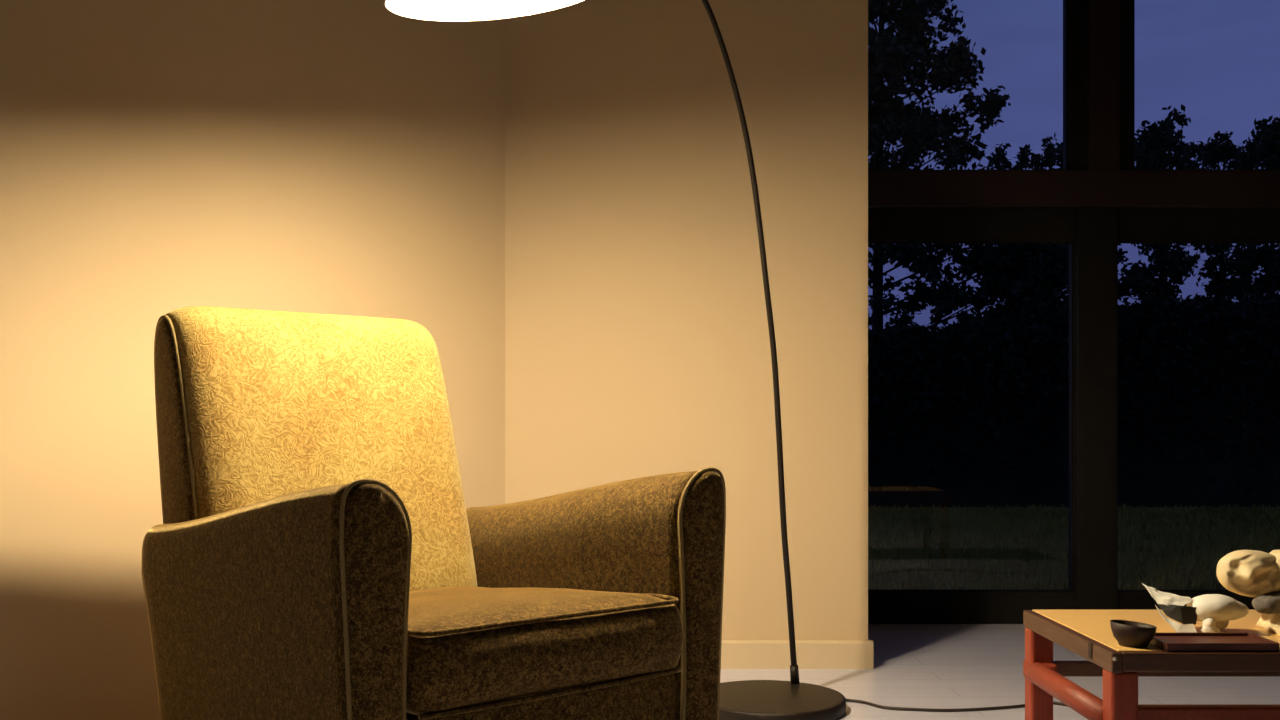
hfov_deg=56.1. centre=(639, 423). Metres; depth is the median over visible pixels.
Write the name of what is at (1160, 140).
tree
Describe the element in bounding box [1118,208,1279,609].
window
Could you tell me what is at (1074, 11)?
window
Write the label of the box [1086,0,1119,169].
window mullion
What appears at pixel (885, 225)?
window
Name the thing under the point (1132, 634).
bowl
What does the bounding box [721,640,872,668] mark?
baseboard
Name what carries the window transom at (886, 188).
attached to the wall at (637, 340)
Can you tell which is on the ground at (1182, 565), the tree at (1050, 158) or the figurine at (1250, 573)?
the tree at (1050, 158)
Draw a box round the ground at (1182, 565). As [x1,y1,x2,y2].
[868,507,1279,589]
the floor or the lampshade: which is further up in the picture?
the lampshade
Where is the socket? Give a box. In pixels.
[790,665,799,683]
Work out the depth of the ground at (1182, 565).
7.70 m
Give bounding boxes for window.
[868,208,1075,623]
[1063,0,1085,169]
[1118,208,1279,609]
[1119,0,1134,169]
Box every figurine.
[1144,584,1248,632]
[1216,550,1279,634]
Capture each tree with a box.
[868,0,1068,331]
[969,143,1050,312]
[1028,133,1068,302]
[1118,104,1210,304]
[1176,131,1260,303]
[1224,115,1279,304]
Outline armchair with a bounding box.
[142,306,725,719]
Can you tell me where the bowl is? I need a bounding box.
[1110,620,1156,647]
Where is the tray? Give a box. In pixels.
[1149,633,1279,650]
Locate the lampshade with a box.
[384,0,583,20]
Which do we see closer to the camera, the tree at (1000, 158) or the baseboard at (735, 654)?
the baseboard at (735, 654)
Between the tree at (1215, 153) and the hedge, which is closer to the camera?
the hedge
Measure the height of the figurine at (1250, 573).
0.142 m
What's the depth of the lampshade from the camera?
2.41 m
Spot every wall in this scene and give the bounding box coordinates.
[0,0,504,719]
[505,0,867,639]
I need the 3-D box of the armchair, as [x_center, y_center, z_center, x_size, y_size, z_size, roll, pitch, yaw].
[-0.429,0.257,2.253,0.767,0.991,0.987,0,0,-41]
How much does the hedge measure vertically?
2.243 m
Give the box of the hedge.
[868,294,1279,506]
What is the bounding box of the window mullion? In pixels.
[1076,207,1117,609]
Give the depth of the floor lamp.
3.14 m
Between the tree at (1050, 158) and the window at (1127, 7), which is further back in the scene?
the tree at (1050, 158)
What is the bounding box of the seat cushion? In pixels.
[406,586,683,714]
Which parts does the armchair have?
panel, armrest, backrest, panel, seat, armrest, panel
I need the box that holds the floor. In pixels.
[720,624,1279,719]
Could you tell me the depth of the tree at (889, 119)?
13.78 m
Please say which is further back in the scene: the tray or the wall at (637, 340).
the wall at (637, 340)
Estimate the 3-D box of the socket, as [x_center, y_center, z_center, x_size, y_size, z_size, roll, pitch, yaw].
[0.426,0.691,3.307,0.025,0.054,0.031,0,0,34]
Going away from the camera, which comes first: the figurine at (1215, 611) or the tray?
the tray
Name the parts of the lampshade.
bulb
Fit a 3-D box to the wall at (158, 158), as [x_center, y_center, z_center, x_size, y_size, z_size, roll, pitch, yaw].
[-3.933,-0.625,-0.209,0.140,2.750,10.501,0,0,41]
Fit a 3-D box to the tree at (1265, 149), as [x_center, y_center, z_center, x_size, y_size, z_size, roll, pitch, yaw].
[8.296,-1.583,15.626,1.205,4.985,1.381,0,0,41]
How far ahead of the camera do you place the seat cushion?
1.90 m
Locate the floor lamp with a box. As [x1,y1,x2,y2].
[702,0,1024,719]
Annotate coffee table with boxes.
[1023,610,1279,719]
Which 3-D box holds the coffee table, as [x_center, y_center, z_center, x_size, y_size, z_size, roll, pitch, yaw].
[1.243,0.560,2.172,0.973,0.380,0.456,0,0,0]

